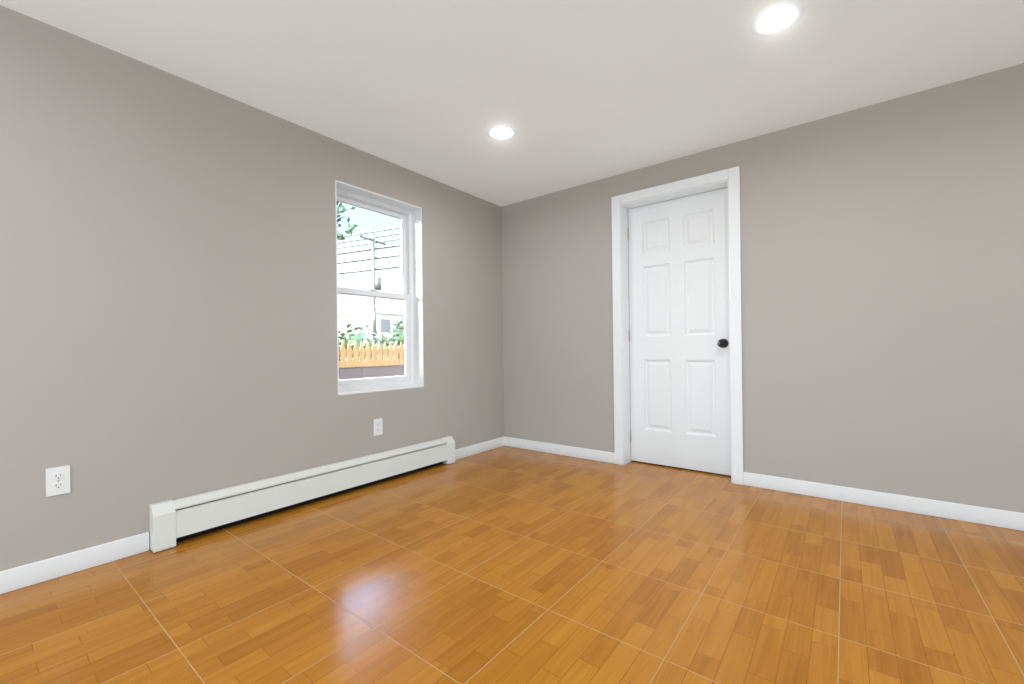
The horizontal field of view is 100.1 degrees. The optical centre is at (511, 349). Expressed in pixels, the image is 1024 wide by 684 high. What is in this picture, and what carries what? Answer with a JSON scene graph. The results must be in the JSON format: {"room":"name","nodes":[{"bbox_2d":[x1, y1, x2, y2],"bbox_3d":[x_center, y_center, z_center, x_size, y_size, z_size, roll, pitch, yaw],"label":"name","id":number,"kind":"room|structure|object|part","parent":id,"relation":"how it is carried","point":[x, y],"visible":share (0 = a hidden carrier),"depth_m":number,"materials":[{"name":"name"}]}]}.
{"room":"empty room","nodes":[
{"label":"empty room","id":0,"kind":"room"},
{"bbox_2d":[0,5,503,570],"bbox_3d":[-1.731,-0.203,2.182,0.200,2.300,5.500,-1,0,38],"label":"wall","id":1,"kind":"structure","parent":0,"point":[168,307],"depth_m":2.12,"materials":[{"name":"grey paint"}]},
{"bbox_2d":[46,465,69,496],"bbox_3d":[-1.894,0.549,1.790,0.008,0.115,0.070,-1,0,38],"label":"outlet","id":2,"kind":"object","parent":1,"relation":"attached to","point":[57,480],"visible":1,"depth_m":1.79,"materials":[{"name":"white plastic"}]},
{"bbox_2d":[0,436,504,593],"bbox_3d":[-1.633,0.902,2.117,0.013,0.088,5.100,-1,0,38],"label":"baseboard","id":3,"kind":"structure","parent":1,"relation":"attached to","point":[22,576],"depth_m":1.84,"materials":[{"name":"white wood"}]},
{"bbox_2d":[149,436,454,552],"bbox_3d":[-1.089,0.832,2.773,0.070,0.214,1.945,-1,0,38],"label":"baseboard heater","id":4,"kind":"object","parent":1,"relation":"attached to","point":[172,523],"visible":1,"depth_m":2.44,"materials":[{"name":"white metal"}]},
{"bbox_2d":[336,188,413,390],"bbox_3d":[-1.033,-0.402,3.158,0.079,1.400,0.720,-1,0,38],"label":"window","id":5,"kind":"structure","parent":1,"relation":"in","point":[404,216],"depth_m":3.27,"materials":[{"name":"white plastic"}]},
{"bbox_2d":[374,418,382,435],"bbox_3d":[-0.941,0.547,3.018,0.008,0.115,0.070,-1,0,38],"label":"outlet","id":6,"kind":"object","parent":1,"relation":"attached to","point":[378,426],"visible":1,"depth_m":3.02,"materials":[{"name":"white plastic"}]},
{"bbox_2d":[335,180,423,394],"bbox_3d":[-0.962,-0.403,3.102,0.110,1.400,0.720,-1,0,38],"label":"window frame","id":7,"kind":"structure","parent":1,"relation":"attached to","point":[417,295],"depth_m":3.35,"materials":[{"name":"white wood"}]},
{"bbox_2d":[0,446,1023,683],"bbox_3d":[0.495,0.980,1.035,5.100,0.120,6.400,-1,0,38],"label":"floor","id":8,"kind":"structure","parent":0,"point":[506,565],"depth_m":1.62,"materials":[{"name":"brown wood"}]},
{"bbox_2d":[0,0,1023,206],"bbox_3d":[0.466,-1.455,1.035,5.100,0.150,6.400,-1,0,38],"label":"ceiling","id":9,"kind":"structure","parent":0,"point":[573,93],"depth_m":2.08,"materials":[{"name":"white paint"}]},
{"bbox_2d":[486,124,516,139],"bbox_3d":[-0.066,-1.370,2.714,0.194,0.007,0.194,-1,0,38],"label":"recessed light","id":10,"kind":"object","parent":9,"relation":"in","point":[501,132],"visible":1,"depth_m":2.71,"materials":[{"name":"white"}]},
{"bbox_2d":[750,0,804,35],"bbox_3d":[1.111,-1.384,1.800,0.194,0.007,0.194,-1,0,38],"label":"recessed light","id":11,"kind":"object","parent":9,"relation":"in","point":[777,18],"visible":1,"depth_m":1.79,"materials":[{"name":"white"}]},
{"bbox_2d":[501,63,1023,512],"bbox_3d":[1.908,-0.247,2.712,4.900,2.300,0.200,-1,0,38],"label":"wall","id":12,"kind":"structure","parent":0,"point":[882,274],"depth_m":2.51,"materials":[{"name":"grey paint"}]},
{"bbox_2d":[611,166,743,484],"bbox_3d":[1.233,-0.155,3.227,0.918,2.131,0.216,-1,0,38],"label":"door frame","id":13,"kind":"structure","parent":12,"relation":"attached to","point":[731,176],"depth_m":3.19,"materials":[{"name":"white wood"}]},
{"bbox_2d":[627,188,730,475],"bbox_3d":[1.243,-0.121,3.245,0.768,2.040,0.105,-1,0,38],"label":"door","id":14,"kind":"structure","parent":12,"relation":"in","point":[679,333],"depth_m":3.24,"materials":[{"name":"white wood"}]},
{"bbox_3d":[0.962,-0.118,3.498,0.012,1.730,0.040,-1,0,38],"label":"door hinges","id":15,"kind":"part","parent":14,"relation":"part of","materials":[{"name":"white metal"}]},
{"bbox_3d":[1.488,-0.042,3.034,0.066,0.066,0.070,-1,0,38],"label":"knob","id":16,"kind":"part","parent":14,"relation":"part of","materials":[{"name":"black metal"}]},
{"bbox_2d":[505,437,1023,530],"bbox_3d":[1.783,0.860,2.685,4.687,0.088,0.013,-1,0,38],"label":"baseboard","id":17,"kind":"structure","parent":12,"relation":"attached to","point":[976,514],"depth_m":2.50,"materials":[{"name":"white wood"}]},
{"label":"outside","id":18,"kind":"structure","parent":0,"visible":0},
{"bbox_3d":[-29.251,2.033,40.084,89.799,0.200,150.000,-1,0,38],"label":"ground","id":19,"kind":"structure","parent":18,"visible":0},
{"bbox_2d":[337,201,357,239],"bbox_3d":[-3.621,-1.039,6.567,1.857,5.318,2.609,-1,0,38],"label":"tree","id":20,"kind":"object","parent":19,"relation":"on","point":[352,226],"depth_m":7.14,"materials":[{"name":"green plant"}]},
{"bbox_2d":[338,323,393,360],"bbox_3d":[-4.692,0.422,12.815,1.891,2.423,2.270,-1,0,38],"label":"bush","id":21,"kind":"object","parent":19,"relation":"on","point":[363,338],"depth_m":12.59,"materials":[{"name":"green plant"}]},
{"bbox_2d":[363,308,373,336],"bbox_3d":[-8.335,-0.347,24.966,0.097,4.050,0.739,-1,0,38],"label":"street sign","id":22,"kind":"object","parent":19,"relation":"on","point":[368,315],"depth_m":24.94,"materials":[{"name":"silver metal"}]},
{"bbox_2d":[337,225,400,343],"bbox_3d":[-9.316,-3.361,28.991,120.036,10.100,2.401,-1,0,24],"label":"utility pole","id":23,"kind":"object","parent":19,"relation":"on","point":[377,280],"depth_m":28.92,"materials":[{"name":"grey wood"}]},
{"bbox_2d":[338,298,403,360],"bbox_3d":[-13.564,-1.759,43.063,7.600,7.000,6.600,-1,0,38],"label":"house","id":24,"kind":"structure","parent":19,"relation":"on","point":[354,309],"depth_m":40.20,"materials":[{"name":"white"}]},
{"bbox_2d":[338,340,404,379],"bbox_3d":[-1.599,0.705,9.757,0.160,1.782,12.105,-1,0,38],"label":"fence","id":25,"kind":"object","parent":19,"relation":"on","point":[383,363],"depth_m":8.23,"materials":[{"name":"brown wood"}]},
{"bbox_2d":[385,318,403,348],"bbox_3d":[-3.202,0.084,14.024,1.470,3.062,1.614,-1,0,38],"label":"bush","id":26,"kind":"object","parent":19,"relation":"on","point":[396,332],"depth_m":13.67,"materials":[{"name":"green plant"}]},
{"bbox_2d":[392,316,403,330],"bbox_3d":[-6.916,-1.081,34.715,4.627,5.484,5.382,-1,0,38],"label":"tree","id":27,"kind":"object","parent":19,"relation":"on","point":[397,322],"depth_m":33.73,"materials":[{"name":"green plant"}]}
]}

